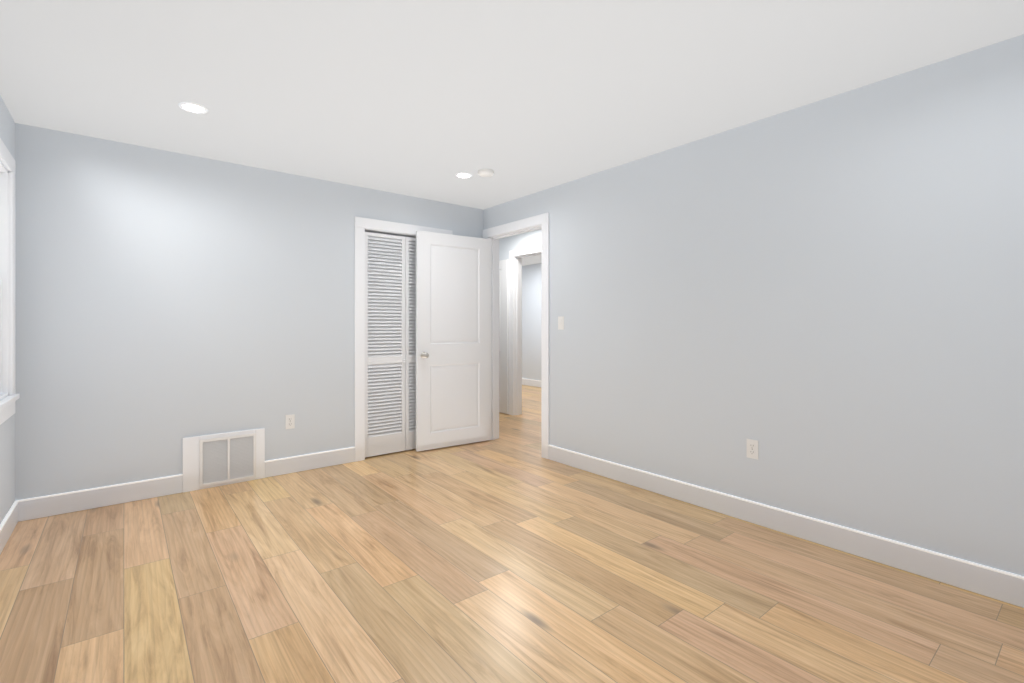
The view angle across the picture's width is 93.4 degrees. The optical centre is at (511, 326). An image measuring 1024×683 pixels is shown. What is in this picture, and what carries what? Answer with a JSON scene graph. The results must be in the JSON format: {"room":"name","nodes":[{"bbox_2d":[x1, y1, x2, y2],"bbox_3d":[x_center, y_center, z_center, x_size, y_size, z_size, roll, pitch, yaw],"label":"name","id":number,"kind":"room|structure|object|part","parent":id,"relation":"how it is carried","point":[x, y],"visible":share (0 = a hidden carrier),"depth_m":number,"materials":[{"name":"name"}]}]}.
{"room":"empty bedroom","nodes":[
{"label":"empty bedroom","id":0,"kind":"room"},
{"bbox_2d":[0,95,14,523],"bbox_3d":[-1.580,-0.025,1.039,0.120,2.450,4.840,0,0,-39],"label":"wall","id":1,"kind":"structure","parent":0,"point":[7,426],"depth_m":2.77,"materials":[{"name":"paint"}]},
{"bbox_2d":[0,138,19,424],"bbox_3d":[-2.652,-0.235,2.400,0.154,1.500,1.129,0,0,-39],"label":"window","id":2,"kind":"structure","parent":1,"relation":"in","point":[7,285],"depth_m":2.77,"materials":[{"name":"white wood"}]},
{"bbox_2d":[0,501,23,553],"bbox_3d":[-1.563,1.135,1.130,0.019,0.130,4.720,0,0,-39],"label":"baseboard","id":3,"kind":"structure","parent":1,"relation":"attached to","point":[17,515],"depth_m":2.78,"materials":[{"name":"white wood"}]},
{"bbox_2d":[15,123,482,500],"bbox_3d":[-1.762,-0.025,4.075,3.640,2.450,0.120,0,0,-39],"label":"wall","id":4,"kind":"structure","parent":0,"point":[166,302],"depth_m":3.45,"materials":[{"name":"paint"}]},
{"bbox_2d":[24,476,182,520],"bbox_3d":[-2.700,1.135,3.231,0.820,0.130,0.019,0,0,-39],"label":"baseboard","id":5,"kind":"structure","parent":4,"relation":"attached to","point":[74,502],"depth_m":3.20,"materials":[{"name":"white wood"}]},
{"bbox_2d":[182,428,264,492],"bbox_3d":[-2.168,1.003,3.655,0.540,0.394,0.026,0,0,-39],"label":"air vent","id":6,"kind":"object","parent":4,"relation":"in","point":[227,459],"depth_m":3.64,"materials":[{"name":"white metal"}]},
{"bbox_2d":[285,414,294,428],"bbox_3d":[-1.816,0.780,3.950,0.070,0.115,0.008,0,0,-39],"label":"electrical outlet","id":7,"kind":"object","parent":4,"relation":"attached to","point":[289,421],"visible":1,"depth_m":3.95,"materials":[{"name":"white plastic"}]},
{"bbox_2d":[265,448,354,477],"bbox_3d":[-1.679,1.135,4.056,0.725,0.130,0.015,0,0,-39],"label":"baseboard","id":8,"kind":"structure","parent":4,"relation":"attached to","point":[292,465],"depth_m":4.03,"materials":[{"name":"white wood"}]},
{"bbox_2d":[354,216,452,461],"bbox_3d":[-1.040,0.113,4.645,1.010,2.175,0.139,0,0,-39],"label":"door frame","id":9,"kind":"structure","parent":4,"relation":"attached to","point":[389,233],"depth_m":4.50,"materials":[{"name":"white wood"}]},
{"bbox_2d":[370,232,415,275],"bbox_3d":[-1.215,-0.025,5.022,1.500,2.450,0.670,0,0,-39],"label":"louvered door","id":10,"kind":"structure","parent":0,"point":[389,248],"depth_m":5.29,"materials":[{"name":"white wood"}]},
{"bbox_2d":[0,385,1023,682],"bbox_3d":[-0.372,1.250,5.154,7.160,0.100,9.740,0,0,-39],"label":"floor","id":11,"kind":"structure","parent":0,"point":[510,555],"depth_m":2.18,"materials":[{"name":"brown wood"}]},
{"bbox_2d":[0,0,1023,265],"bbox_3d":[-0.372,-1.300,5.154,7.160,0.100,9.740,0,0,-39],"label":"ceiling","id":12,"kind":"structure","parent":0,"point":[432,98],"depth_m":2.38,"materials":[{"name":"white paint"}]},
{"bbox_2d":[178,102,207,113],"bbox_3d":[-1.820,-1.246,2.758,0.144,0.006,0.144,0,0,-39],"label":"recessed light","id":13,"kind":"object","parent":12,"relation":"in","point":[180,104],"depth_m":2.75,"materials":[{"name":"white"}]},
{"bbox_3d":[-1.820,-1.247,2.758,0.106,0.001,0.106,0,0,-39],"label":"recessed ceiling light lens","id":14,"kind":"part","parent":13,"relation":"part of","materials":[{"name":"white plastic"}]},
{"bbox_2d":[455,173,472,177],"bbox_3d":[-0.399,-1.246,3.991,0.144,0.006,0.144,0,0,-39],"label":"recessed light","id":15,"kind":"object","parent":12,"relation":"in","point":[471,175],"depth_m":3.99,"materials":[{"name":"white"}]},
{"bbox_3d":[-0.399,-1.247,3.991,0.106,0.001,0.106,0,0,-39],"label":"recessed ceiling light lens","id":16,"kind":"part","parent":15,"relation":"part of","materials":[{"name":"white plastic"}]},
{"bbox_2d":[477,168,493,176],"bbox_3d":[-0.211,-1.232,3.885,0.135,0.037,0.135,0,0,-39],"label":"smoke detector","id":17,"kind":"object","parent":12,"relation":"attached to","point":[485,172],"visible":1,"depth_m":3.84,"materials":[{"name":"white plastic"}]},
{"bbox_2d":[499,229,540,260],"bbox_3d":[0.266,-0.025,6.309,0.120,2.450,5.500,0,0,-39],"label":"wall","id":18,"kind":"structure","parent":0,"point":[520,241],"depth_m":6.45,"materials":[{"name":"paint"}]},
{"bbox_2d":[499,259,508,413],"bbox_3d":[-0.302,0.138,6.880,0.035,2.100,0.800,0,0,-39],"label":"hall door","id":19,"kind":"structure","parent":18,"relation":"in","point":[503,336],"depth_m":6.60,"materials":[{"name":"white wood"}]},
{"bbox_2d":[509,245,540,414],"bbox_3d":[0.328,0.085,6.231,0.156,2.230,0.990,0,0,-39],"label":"door frame","id":20,"kind":"structure","parent":18,"relation":"attached to","point":[524,251],"depth_m":6.53,"materials":[{"name":"white wood"}]},
{"bbox_2d":[522,263,540,380],"bbox_3d":[1.112,-0.025,8.926,0.120,2.450,5.720,0,0,-39],"label":"wall","id":21,"kind":"structure","parent":0,"point":[531,321],"depth_m":9.71,"materials":[{"name":"paint"}]},
{"bbox_2d":[522,379,540,386],"bbox_3d":[1.059,1.135,8.884,0.015,0.130,5.480,0,0,-39],"label":"baseboard","id":22,"kind":"structure","parent":21,"relation":"attached to","point":[534,383],"depth_m":9.70,"materials":[{"name":"white wood"}]},
{"bbox_2d":[483,34,1023,575],"bbox_3d":[0.229,-0.025,4.598,0.120,2.450,8.120,0,0,-39],"label":"wall","id":23,"kind":"structure","parent":0,"point":[823,302],"depth_m":2.65,"materials":[{"name":"paint"}]},
{"bbox_2d":[482,212,548,458],"bbox_3d":[0.065,0.085,4.803,0.156,2.230,1.026,0,0,-39],"label":"door frame","id":24,"kind":"structure","parent":23,"relation":"attached to","point":[542,220],"depth_m":4.62,"materials":[{"name":"white wood"}]},
{"bbox_2d":[416,230,490,451],"bbox_3d":[-0.567,0.138,4.836,0.834,2.100,0.175,0,0,-35],"label":"entry door","id":25,"kind":"structure","parent":24,"relation":"attached to","point":[453,340],"depth_m":4.80,"materials":[{"name":"white wood"}]},
{"bbox_2d":[558,316,563,329],"bbox_3d":[0.429,-0.030,4.246,0.010,0.115,0.070,0,0,-39],"label":"light switch","id":26,"kind":"object","parent":23,"relation":"attached to","point":[561,323],"visible":1,"depth_m":4.24,"materials":[{"name":"white plastic"}]},
{"bbox_2d":[747,439,757,459],"bbox_3d":[1.470,0.750,2.953,0.008,0.115,0.070,0,0,-39],"label":"electrical outlet","id":27,"kind":"object","parent":23,"relation":"attached to","point":[752,448],"visible":1,"depth_m":2.95,"materials":[{"name":"white plastic"}]},
{"bbox_2d":[548,446,1023,607],"bbox_3d":[1.487,1.135,2.922,0.019,0.130,3.690,0,0,-39],"label":"baseboard","id":28,"kind":"structure","parent":23,"relation":"attached to","point":[989,583],"depth_m":2.63,"materials":[{"name":"white wood"}]},
{"bbox_2d":[0,445,1023,578],"bbox_3d":[-0.199,1.073,2.227,3.522,0.008,4.722,0,0,-39],"label":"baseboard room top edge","id":29,"kind":"structure","parent":28,"relation":"on","point":[7,516],"depth_m":2.91,"materials":[{"name":"white wood"}]}
]}

